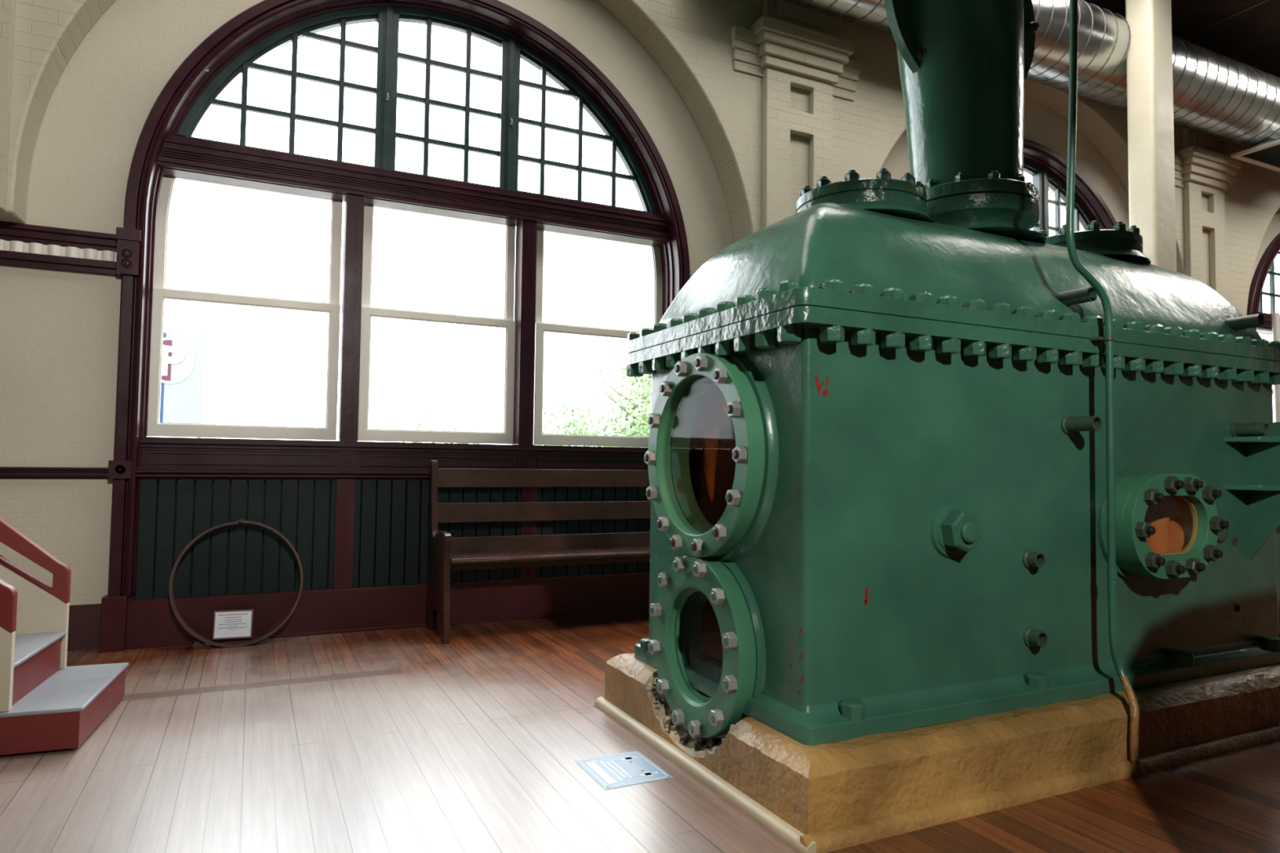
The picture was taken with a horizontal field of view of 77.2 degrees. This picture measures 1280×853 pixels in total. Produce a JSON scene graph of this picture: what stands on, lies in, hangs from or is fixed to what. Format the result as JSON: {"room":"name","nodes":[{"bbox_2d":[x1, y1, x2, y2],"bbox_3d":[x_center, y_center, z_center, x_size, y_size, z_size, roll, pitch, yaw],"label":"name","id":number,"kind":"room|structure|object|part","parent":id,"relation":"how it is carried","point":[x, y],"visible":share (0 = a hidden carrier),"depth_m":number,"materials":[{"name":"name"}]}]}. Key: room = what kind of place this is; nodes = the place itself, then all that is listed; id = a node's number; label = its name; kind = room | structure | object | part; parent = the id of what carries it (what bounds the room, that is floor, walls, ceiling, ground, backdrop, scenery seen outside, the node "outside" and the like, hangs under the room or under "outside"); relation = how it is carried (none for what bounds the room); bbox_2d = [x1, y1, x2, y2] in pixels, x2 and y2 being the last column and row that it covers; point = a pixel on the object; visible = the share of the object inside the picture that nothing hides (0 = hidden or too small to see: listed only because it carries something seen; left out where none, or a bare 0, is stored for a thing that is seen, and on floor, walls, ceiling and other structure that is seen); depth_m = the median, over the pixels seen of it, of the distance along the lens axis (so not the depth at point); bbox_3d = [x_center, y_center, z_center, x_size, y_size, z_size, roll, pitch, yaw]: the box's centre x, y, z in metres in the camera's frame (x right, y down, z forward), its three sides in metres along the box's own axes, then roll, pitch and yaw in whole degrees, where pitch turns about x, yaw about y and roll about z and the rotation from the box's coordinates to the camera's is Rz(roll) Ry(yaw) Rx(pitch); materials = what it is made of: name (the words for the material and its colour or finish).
{"room":"pumping station museum","nodes":[
{"label":"pumping station museum","id":0,"kind":"room"},
{"bbox_2d":[0,609,1279,852],"bbox_3d":[5.407,1.189,1.369,19.400,0.120,12.260,2,-3,-26],"label":"floor","id":1,"kind":"structure","parent":0,"point":[397,740],"depth_m":2.54,"materials":[{"name":"brown wood"}]},
{"bbox_2d":[0,517,128,755],"bbox_3d":[-2.837,0.369,2.756,1.771,1.432,0.654,2,-3,-21],"label":"steps","id":2,"kind":"structure","parent":1,"relation":"on","point":[46,704],"depth_m":2.96,"materials":[{"name":"red wood"}]},
{"bbox_3d":[-2.574,0.409,2.537,1.000,1.058,0.028,2,-3,-21],"label":"panel","id":3,"kind":"part","parent":2,"relation":"part of","materials":[{"name":"beige wood"}]},
{"bbox_3d":[-2.587,0.162,2.543,1.035,1.032,0.040,2,-3,-21],"label":"handrail","id":4,"kind":"part","parent":2,"relation":"part of","materials":[{"name":"red wood"}]},
{"bbox_3d":[-2.784,0.433,3.088,1.000,1.058,0.028,2,-3,-21],"label":"panel","id":5,"kind":"part","parent":2,"relation":"part of","materials":[{"name":"beige wood"}]},
{"bbox_3d":[-2.797,0.186,3.094,1.035,1.032,0.040,2,-3,-21],"label":"handrail","id":6,"kind":"part","parent":2,"relation":"part of","materials":[{"name":"red wood"}]},
{"bbox_2d":[192,640,204,649],"bbox_3d":[-2.338,1.154,4.246,0.052,0.041,0.040,2,-3,-26],"label":"wedge","id":7,"kind":"object","parent":1,"relation":"on","point":[197,644],"visible":1,"depth_m":4.23,"materials":[{"name":"wood"}]},
{"bbox_2d":[168,518,302,647],"bbox_3d":[-2.188,0.848,4.367,0.646,0.687,0.165,2,-3,-26],"label":"hoop","id":8,"kind":"object","parent":1,"relation":"on","point":[178,616],"visible":1,"depth_m":4.32},
{"bbox_2d":[212,609,253,639],"bbox_3d":[-2.194,1.068,4.321,0.195,0.153,0.042,2,-3,-26],"label":"display card","id":9,"kind":"object","parent":8,"relation":"on","point":[236,624],"visible":1,"depth_m":4.31,"materials":[{"name":"white paper"}]},
{"bbox_2d":[257,637,268,644],"bbox_3d":[-2.059,1.163,4.380,0.052,0.041,0.040,2,-3,-26],"label":"wedge","id":10,"kind":"object","parent":1,"relation":"on","point":[265,641],"visible":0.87,"depth_m":4.36,"materials":[{"name":"wood"}]},
{"bbox_2d":[426,460,650,644],"bbox_3d":[-0.274,0.732,5.087,2.014,1.012,0.499,2,-3,-26],"label":"slatted bench","id":11,"kind":"object","parent":1,"relation":"on","point":[447,553],"visible":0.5,"depth_m":5.00,"materials":[{"name":"brown wood"}]},
{"bbox_3d":[-1.166,0.701,4.661,0.036,1.012,0.495,2,-3,-26],"label":"panel","id":12,"kind":"part","parent":11,"relation":"part of","materials":[{"name":"brown wood"}]},
{"bbox_3d":[-0.268,0.835,5.068,1.946,0.065,0.020,2,-3,-26],"label":"seat rail","id":13,"kind":"part","parent":11,"relation":"part of","materials":[{"name":"brown wood"}]},
{"bbox_3d":[-0.250,0.788,5.033,1.946,0.030,0.384,2,-3,-26],"label":"seat","id":14,"kind":"part","parent":11,"relation":"part of","materials":[{"name":"brown wood"}]},
{"bbox_2d":[574,751,673,790],"bbox_3d":[-0.057,1.124,2.631,0.236,0.002,0.264,2,-3,-26],"label":"floor sticker","id":15,"kind":"object","parent":1,"relation":"on","point":[629,768],"visible":1,"depth_m":2.62,"materials":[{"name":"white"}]},
{"bbox_2d":[594,696,816,852],"bbox_3d":[0.133,1.113,2.692,0.030,0.033,1.415,2,-3,-26],"label":"pipe","id":16,"kind":"object","parent":1,"relation":"on","point":[788,834],"visible":1,"depth_m":2.48,"materials":[{"name":"paint"}]},
{"bbox_2d":[604,653,1279,835],"bbox_3d":[1.572,1.067,3.388,3.170,0.225,1.347,2,-3,-26],"label":"concrete plinth","id":17,"kind":"object","parent":1,"relation":"on","point":[812,788],"visible":0.57,"depth_m":2.45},
{"bbox_2d":[626,168,1279,745],"bbox_3d":[1.527,0.096,3.344,2.990,2.019,1.380,2,-3,-26],"label":"machine","id":18,"kind":"object","parent":1,"relation":"on","point":[875,457],"visible":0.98,"depth_m":2.72,"materials":[{"name":"green metal"}]},
{"bbox_2d":[929,502,966,557],"bbox_3d":[1.004,0.334,2.575,0.176,0.176,0.020,2,-3,-26],"label":"washer","id":19,"kind":"object","parent":18,"relation":"in","point":[940,513],"depth_m":2.55,"materials":[{"name":"green metal"}]},
{"bbox_2d":[659,202,1262,339],"bbox_3d":[1.377,-0.561,3.376,2.452,0.461,1.022,2,-3,-26],"label":"hood","id":20,"kind":"object","parent":18,"relation":"attached to","point":[882,246],"depth_m":2.87,"materials":[{"name":"green metal"}]},
{"bbox_2d":[884,0,1039,203],"bbox_3d":[1.396,-2.447,3.457,0.574,3.092,0.692,-1,-3,26],"label":"pipe","id":21,"kind":"object","parent":18,"relation":"on","point":[964,65],"visible":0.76,"depth_m":3.20,"materials":[{"name":"green metal"}]},
{"bbox_2d":[1066,0,1139,776],"bbox_3d":[1.570,-1.442,2.777,0.241,5.180,0.141,2,-3,-26],"label":"conduit","id":22,"kind":"object","parent":18,"relation":"attached to","point":[1112,571],"visible":1,"depth_m":2.73,"materials":[{"name":"metal"}]},
{"bbox_2d":[800,724,1279,852],"bbox_3d":[1.860,1.133,2.759,3.190,0.040,0.033,2,-3,-26],"label":"pipe","id":23,"kind":"object","parent":1,"relation":"on","point":[881,828],"visible":1,"depth_m":2.40,"materials":[{"name":"paint"}]},
{"bbox_2d":[1125,0,1176,271],"bbox_3d":[4.179,-1.245,6.527,0.285,5.200,0.230,2,-3,-26],"label":"column","id":24,"kind":"structure","parent":1,"relation":"on","point":[1149,73],"depth_m":6.49,"materials":[{"name":"beige paint"}]},
{"bbox_2d":[1271,312,1279,422],"bbox_3d":[7.173,0.124,8.897,0.365,2.759,0.070,2,-3,-26],"label":"pipe","id":25,"kind":"object","parent":1,"relation":"on","point":[1275,316],"visible":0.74,"depth_m":8.85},
{"bbox_2d":[0,0,1279,651],"bbox_3d":[2.769,-1.237,7.030,19.000,5.200,0.560,2,-3,-26],"label":"wall","id":26,"kind":"structure","parent":0,"point":[88,76],"depth_m":4.39,"materials":[{"name":"beige paint"}]},
{"bbox_2d":[0,0,16,210],"bbox_3d":[-3.294,-2.559,3.756,1.146,3.010,0.170,2,-3,-26],"label":"pilaster","id":27,"kind":"object","parent":26,"relation":"attached to","point":[7,7],"visible":1,"depth_m":3.87,"materials":[{"name":"beige paint"}]},
{"bbox_2d":[0,466,109,479],"bbox_3d":[-4.300,0.197,3.521,3.315,0.061,0.034,2,-3,-26],"label":"trim","id":28,"kind":"structure","parent":26,"relation":"attached to","point":[6,473],"depth_m":4.13,"materials":[{"name":"brown wood"}]},
{"bbox_2d":[0,249,116,275],"bbox_3d":[-4.287,-0.893,3.567,3.310,0.070,0.045,2,-3,-26],"label":"trim","id":29,"kind":"structure","parent":26,"relation":"attached to","point":[8,258],"depth_m":4.16,"materials":[{"name":"brown wood"}]},
{"bbox_2d":[0,239,116,262],"bbox_3d":[-4.289,-0.955,3.576,3.310,0.055,0.062,2,-3,-26],"label":"trim","id":30,"kind":"structure","parent":26,"relation":"attached to","point":[12,246],"depth_m":4.16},
{"bbox_2d":[0,221,117,252],"bbox_3d":[-4.283,-1.028,3.568,3.310,0.090,0.055,2,-3,-26],"label":"trim","id":31,"kind":"structure","parent":26,"relation":"attached to","point":[9,231],"depth_m":4.16,"materials":[{"name":"brown wood"}]},
{"bbox_2d":[99,0,690,653],"bbox_3d":[-1.237,-0.793,5.094,3.510,4.036,0.285,2,-3,-26],"label":"window","id":32,"kind":"structure","parent":26,"relation":"in","point":[355,514],"depth_m":4.82,"materials":[{"name":"brown wood"}]},
{"bbox_3d":[-2.283,-0.344,4.665,0.990,0.826,0.035,2,-3,-26],"label":"sash","id":33,"kind":"part","parent":32,"relation":"part of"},
{"bbox_3d":[-2.292,-1.092,4.737,0.990,0.745,0.035,2,-3,-26],"label":"sash","id":34,"kind":"part","parent":32,"relation":"part of","materials":[{"name":"beige wood"}]},
{"bbox_3d":[-1.222,0.299,4.984,3.290,0.066,0.065,2,-3,-26],"label":"chair rail","id":35,"kind":"part","parent":32,"relation":"part of","materials":[{"name":"brown wood"}]},
{"bbox_3d":[-1.258,0.191,5.068,3.240,0.168,0.170,2,-3,-26],"label":"sill","id":36,"kind":"part","parent":32,"relation":"part of","materials":[{"name":"brown wood"}]},
{"bbox_3d":[-1.254,-1.577,5.185,3.030,0.030,0.075,2,-3,-26],"label":"rail","id":37,"kind":"part","parent":32,"relation":"part of","materials":[{"name":"wood"}]},
{"bbox_3d":[-1.248,-2.117,5.211,3.075,1.145,0.075,2,-3,-26],"label":"arch frame","id":38,"kind":"part","parent":32,"relation":"part of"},
{"bbox_3d":[-1.286,-0.310,5.145,0.982,0.826,0.035,2,-3,-26],"label":"sash","id":39,"kind":"part","parent":32,"relation":"part of","materials":[{"name":"beige wood"}]},
{"bbox_3d":[-1.294,-1.058,5.216,0.982,0.745,0.035,2,-3,-26],"label":"sash","id":40,"kind":"part","parent":32,"relation":"part of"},
{"bbox_3d":[-0.273,-0.275,5.632,0.983,0.826,0.035,2,-3,-26],"label":"sash","id":41,"kind":"part","parent":32,"relation":"part of","materials":[{"name":"beige wood"}]},
{"bbox_3d":[-0.281,-1.023,5.703,0.983,0.745,0.035,2,-3,-26],"label":"sash","id":42,"kind":"part","parent":32,"relation":"part of","materials":[{"name":"beige wood"}]},
{"bbox_2d":[731,0,860,228],"bbox_3d":[1.188,-1.311,5.866,1.146,5.200,0.170,2,-3,-26],"label":"pilaster","id":43,"kind":"object","parent":26,"relation":"attached to","point":[788,45],"visible":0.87,"depth_m":5.88,"materials":[{"name":"beige brick"}]},
{"bbox_3d":[1.204,-3.168,5.967,0.440,0.320,0.020,2,-3,-26],"label":"frieze panel","id":44,"kind":"part","parent":43,"relation":"part of","materials":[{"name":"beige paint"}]},
{"bbox_2d":[1023,138,1116,236],"bbox_3d":[3.468,-0.631,7.356,3.510,4.036,0.285,2,-3,-26],"label":"window","id":45,"kind":"structure","parent":26,"relation":"in","point":[1047,168],"depth_m":7.69,"materials":[{"name":"brown wood"}]},
{"bbox_3d":[3.458,-1.955,7.473,3.075,1.145,0.075,2,-3,-26],"label":"arch frame","id":46,"kind":"part","parent":45,"relation":"part of","materials":[{"name":"green wood"}]},
{"bbox_2d":[1174,128,1241,299],"bbox_3d":[5.756,-1.154,8.061,1.146,5.200,0.170,2,-3,-26],"label":"pilaster","id":47,"kind":"object","parent":26,"relation":"attached to","point":[1202,166],"visible":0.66,"depth_m":8.08,"materials":[{"name":"beige brick"}]},
{"bbox_3d":[5.771,-3.011,8.162,0.440,0.320,0.020,2,-3,-26],"label":"frieze panel","id":48,"kind":"part","parent":47,"relation":"part of","materials":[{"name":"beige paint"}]},
{"bbox_2d":[1246,232,1279,394],"bbox_3d":[8.207,-0.468,9.634,3.510,4.036,0.285,2,-3,-26],"label":"window","id":49,"kind":"structure","parent":26,"relation":"in","point":[1266,263],"depth_m":9.07,"materials":[{"name":"brown wood"}]},
{"bbox_3d":[8.205,-0.607,9.646,3.460,3.757,0.242,2,-3,-26],"label":"casing","id":50,"kind":"part","parent":49,"relation":"part of","materials":[{"name":"brown wood"}]},
{"bbox_2d":[1084,0,1279,77],"bbox_3d":[5.360,-4.112,1.845,19.000,0.126,12.360,2,-3,-26],"label":"ceiling","id":51,"kind":"structure","parent":0,"point":[1247,32],"depth_m":7.58,"materials":[{"name":"brown wood"}]},
{"bbox_2d":[779,0,1279,147],"bbox_3d":[5.926,-3.285,7.882,12.300,0.956,0.662,2,-3,-26],"label":"spiral duct","id":52,"kind":"object","parent":51,"relation":"hanging from","point":[1215,95],"visible":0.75,"depth_m":6.88,"materials":[{"name":"silver metal"}]},
{"bbox_2d":[1230,137,1279,172],"bbox_3d":[6.608,-2.750,8.111,1.160,0.073,0.540,2,-3,-26],"label":"air diffuser","id":53,"kind":"object","parent":52,"relation":"attached to","point":[1266,154],"visible":1,"depth_m":8.07,"materials":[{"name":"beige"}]},
{"bbox_2d":[1243,144,1279,167],"bbox_3d":[6.612,-2.732,8.112,1.028,0.018,0.420,2,-3,-26],"label":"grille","id":54,"kind":"object","parent":53,"relation":"attached to","point":[1269,157],"depth_m":8.11,"materials":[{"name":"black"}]},
{"label":"outside","id":55,"kind":"structure","parent":0,"visible":0},
{"bbox_3d":[-5.200,2.983,33.697,100.000,0.300,54.600,2,-3,-26],"label":"ground","id":56,"kind":"structure","parent":55,"visible":0},
{"bbox_2d":[159,327,205,423],"bbox_3d":[-6.194,0.192,10.367,0.930,3.050,0.106,2,-3,-26],"label":"sign","id":57,"kind":"object","parent":56,"relation":"on","point":[183,361],"visible":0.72,"depth_m":10.47,"materials":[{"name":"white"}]},
{"bbox_2d":[386,414,484,444],"bbox_3d":[-3.292,0.841,12.854,1.536,2.066,1.367,2,-3,-26],"label":"shrub","id":58,"kind":"object","parent":56,"relation":"on","point":[430,428],"visible":0.02,"depth_m":12.77,"materials":[{"name":"green plant"}]},
{"bbox_2d":[542,417,595,446],"bbox_3d":[-1.616,0.859,15.682,2.123,2.335,1.416,0,-3,8],"label":"shrub","id":59,"kind":"object","parent":56,"relation":"on","point":[590,417],"visible":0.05,"depth_m":15.60,"materials":[{"name":"green plant"}]},
{"bbox_2d":[538,320,653,447],"bbox_3d":[0.204,0.131,12.278,3.193,3.508,4.148,-1,-3,26],"label":"leafy tree","id":60,"kind":"object","parent":56,"relation":"on","point":[637,415],"visible":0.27,"depth_m":11.67,"materials":[{"name":"green plant"}]}
]}

